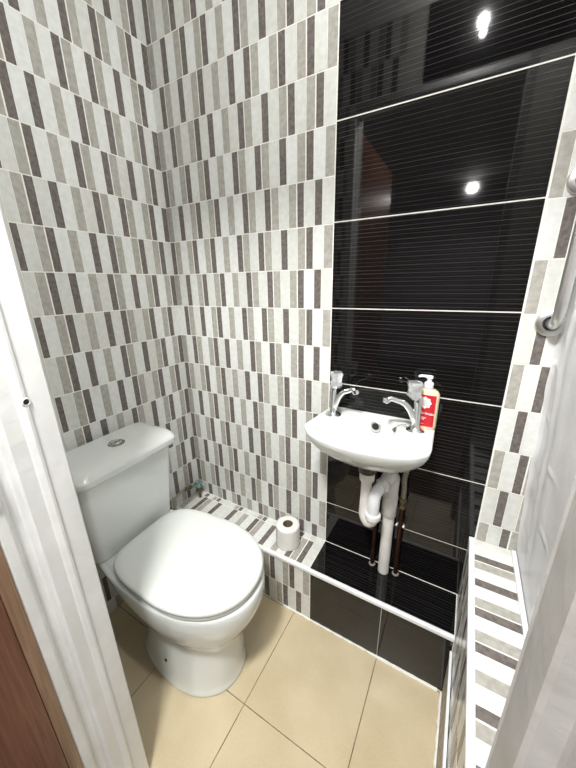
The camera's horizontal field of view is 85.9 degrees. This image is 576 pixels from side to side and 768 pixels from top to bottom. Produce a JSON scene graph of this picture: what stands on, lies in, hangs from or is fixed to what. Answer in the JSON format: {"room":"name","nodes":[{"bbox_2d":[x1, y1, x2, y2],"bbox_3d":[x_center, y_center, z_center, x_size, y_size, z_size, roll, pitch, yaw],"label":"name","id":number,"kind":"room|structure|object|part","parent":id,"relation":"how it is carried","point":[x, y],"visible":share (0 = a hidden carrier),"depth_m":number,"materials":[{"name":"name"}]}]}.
{"room":"bathroom","nodes":[
{"label":"bathroom","id":0,"kind":"room"},
{"bbox_2d":[0,0,198,614],"bbox_3d":[-0.732,-0.204,1.021,0.101,2.520,0.854,9,20,28],"label":"wall","id":1,"kind":"structure","parent":0,"point":[82,197],"depth_m":1.00,"materials":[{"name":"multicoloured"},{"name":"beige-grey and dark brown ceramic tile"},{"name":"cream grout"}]},
{"bbox_2d":[109,593,441,767],"bbox_3d":[-0.061,1.034,1.087,1.545,0.100,0.954,9,20,28],"label":"floor","id":2,"kind":"structure","parent":0,"point":[303,695],"depth_m":0.97,"materials":[{"name":"beige tile"}]},
{"bbox_2d":[66,422,264,696],"bbox_3d":[-0.382,0.592,1.060,0.656,0.769,0.368,8,20,27],"label":"toilet","id":3,"kind":"object","parent":2,"relation":"on","point":[196,578],"visible":0.98,"depth_m":0.99,"materials":[{"name":"white ceramic"}]},
{"bbox_3d":[-0.583,0.229,1.053,0.202,0.054,0.368,8,20,27],"label":"cistern lid","id":4,"kind":"part","parent":3,"relation":"part of","materials":[{"name":"white ceramic"}]},
{"bbox_3d":[-0.308,0.560,1.011,0.477,0.021,0.353,8,20,27],"label":"seat lid","id":5,"kind":"part","parent":3,"relation":"part of","materials":[{"name":"white plastic"}]},
{"bbox_3d":[-0.308,0.578,1.017,0.471,0.014,0.347,8,20,27],"label":"seat","id":6,"kind":"part","parent":3,"relation":"part of","materials":[{"name":"white plastic"}]},
{"bbox_2d":[175,490,456,690],"bbox_3d":[0.019,0.776,1.311,1.199,0.252,0.164,9,20,28],"label":"tiled ledge","id":7,"kind":"object","parent":2,"relation":"on","point":[407,621],"visible":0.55,"depth_m":1.11,"materials":[{"name":"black tile"}]},
{"bbox_2d":[170,480,202,507],"bbox_3d":[-0.501,0.554,1.460,0.054,0.099,0.264,8,20,26],"label":"supply pipe","id":8,"kind":"object","parent":7,"relation":"on","point":[197,484],"visible":0.79,"depth_m":1.52,"materials":[{"name":"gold metal"}]},
{"bbox_2d":[276,516,299,550],"bbox_3d":[0.000,0.610,1.266,0.097,0.096,0.096,9,20,28],"label":"toilet roll","id":9,"kind":"object","parent":7,"relation":"on","point":[287,527],"visible":1,"depth_m":1.23,"materials":[{"name":"paper"}]},
{"bbox_3d":[-0.020,0.684,1.213,1.198,0.016,0.014,9,20,28],"label":"edge trim","id":10,"kind":"part","parent":7,"relation":"part of","materials":[{"name":"white plastic"}]},
{"bbox_2d":[283,605,441,767],"bbox_3d":[0.107,1.032,0.916,0.599,0.013,0.557,9,20,28],"label":"trim","id":11,"kind":"structure","parent":2,"relation":"on","point":[410,675],"depth_m":1.05,"materials":[{"name":"white plastic"}]},
{"bbox_2d":[446,536,527,767],"bbox_3d":[0.449,0.826,0.723,0.122,0.501,0.736,9,20,28],"label":"tiled ledge","id":12,"kind":"object","parent":2,"relation":"on","point":[491,630],"visible":0.84,"depth_m":0.71,"materials":[{"name":"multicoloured tile"}]},
{"bbox_2d":[436,651,451,767],"bbox_3d":[0.354,0.980,0.731,0.008,0.204,0.569,9,20,28],"label":"baseboard","id":13,"kind":"structure","parent":12,"relation":"attached to","point":[445,697],"depth_m":0.84,"materials":[{"name":"white plastic"}]},
{"bbox_3d":[0.352,0.889,0.701,0.008,0.012,0.568,9,20,28],"label":"edge trim","id":14,"kind":"part","parent":13,"relation":"part of","materials":[{"name":"white plastic"}]},
{"bbox_3d":[0.399,0.588,0.674,0.016,0.015,0.733,9,20,28],"label":"edge trim","id":15,"kind":"part","parent":12,"relation":"part of","materials":[{"name":"white plastic"}]},
{"bbox_2d":[141,0,575,627],"bbox_3d":[0.131,-0.235,1.071,1.545,2.520,0.101,9,20,28],"label":"wall","id":16,"kind":"structure","parent":0,"point":[374,192],"depth_m":0.90,"materials":[{"name":"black tile"}]},
{"bbox_2d":[304,371,434,472],"bbox_3d":[0.232,0.127,0.910,0.360,0.282,0.264,9,20,28],"label":"basin","id":17,"kind":"object","parent":16,"relation":"attached to","point":[356,438],"visible":1,"depth_m":0.89,"materials":[{"name":"white ceramic"}]},
{"bbox_2d":[325,371,358,417],"bbox_3d":[0.174,0.034,0.985,0.113,0.149,0.052,9,20,28],"label":"tap","id":18,"kind":"object","parent":17,"relation":"on","point":[336,376],"depth_m":0.99,"materials":[{"name":"silver metal"}]},
{"bbox_3d":[0.233,0.198,0.932,0.360,0.134,0.264,9,20,28],"label":"bowl","id":19,"kind":"part","parent":17,"relation":"part of","materials":[{"name":"white ceramic"}]},
{"bbox_2d":[358,468,399,574],"bbox_3d":[0.304,0.478,1.048,0.158,0.472,0.085,-6,18,-16],"label":"pipe","id":20,"kind":"object","parent":17,"relation":"attached to","point":[387,485],"visible":0.97,"depth_m":1.01,"materials":[{"name":"plastic"}]},
{"bbox_2d":[382,380,424,433],"bbox_3d":[0.336,0.064,0.885,0.117,0.149,0.078,9,20,28],"label":"tap","id":21,"kind":"object","parent":17,"relation":"on","point":[415,387],"depth_m":0.88,"materials":[{"name":"silver metal"}]},
{"bbox_2d":[418,374,439,429],"bbox_3d":[0.403,0.052,0.899,0.065,0.160,0.037,11,22,34],"label":"soap bottle","id":22,"kind":"object","parent":17,"relation":"on","point":[431,396],"visible":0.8,"depth_m":0.88,"materials":[{"name":"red plastic"}]},
{"bbox_2d":[369,472,377,565],"bbox_3d":[0.295,0.448,1.112,0.069,0.490,0.025,6,19,20],"label":"copper pipe","id":23,"kind":"object","parent":16,"relation":"attached to","point":[374,534],"visible":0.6,"depth_m":1.14,"materials":[{"name":"brown metal"}]},
{"bbox_2d":[392,471,409,575],"bbox_3d":[0.383,0.459,1.048,0.032,0.506,0.069,6,19,21],"label":"copper pipe","id":24,"kind":"object","parent":16,"relation":"attached to","point":[403,500],"visible":0.84,"depth_m":1.06,"materials":[{"name":"gold metal"}]},
{"bbox_2d":[534,168,575,335],"bbox_3d":[0.610,-0.279,0.666,0.062,0.362,0.072,9,20,28],"label":"grab rail","id":25,"kind":"object","parent":16,"relation":"attached to","point":[551,322],"visible":1,"depth_m":0.67,"materials":[{"name":"metal"}]},
{"bbox_3d":[0.608,-0.278,0.663,0.022,0.324,0.066,9,20,28],"label":"rail","id":26,"kind":"part","parent":25,"relation":"part of","materials":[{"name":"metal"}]},
{"bbox_2d":[517,277,575,625],"bbox_3d":[0.518,-0.310,0.308,0.148,1.924,0.738,9,20,28],"label":"wall","id":27,"kind":"structure","parent":0,"point":[552,471],"depth_m":0.70,"materials":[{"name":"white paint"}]},
{"bbox_3d":[-0.287,-0.053,0.359,1.545,2.420,0.117,9,20,28],"label":"wall","id":28,"kind":"structure","parent":0,"visible":0},
{"bbox_2d":[0,546,83,767],"bbox_3d":[-0.641,0.236,0.169,0.036,1.984,0.700,9,20,28],"label":"door","id":29,"kind":"structure","parent":28,"relation":"in","point":[35,732],"depth_m":0.55,"materials":[{"name":"brown wood"}]},
{"bbox_2d":[0,204,148,767],"bbox_3d":[-0.432,0.096,0.493,0.036,2.060,0.117,9,20,28],"label":"door frame","id":30,"kind":"structure","parent":28,"relation":"attached to","point":[45,545],"depth_m":0.55,"materials":[{"name":"white paint"}]},
{"bbox_2d":[21,397,30,405],"bbox_3d":[-0.409,0.028,0.483,0.002,0.014,0.014,4,18,15],"label":"screw","id":31,"kind":"object","parent":30,"relation":"on","point":[25,401],"depth_m":0.48,"materials":[{"name":"black metal"}]},
{"bbox_2d":[485,476,575,767],"bbox_3d":[0.160,0.189,0.170,0.030,2.060,0.116,9,20,28],"label":"door frame","id":32,"kind":"structure","parent":28,"relation":"attached to","point":[536,728],"depth_m":0.19,"materials":[{"name":"paint"}]}
]}

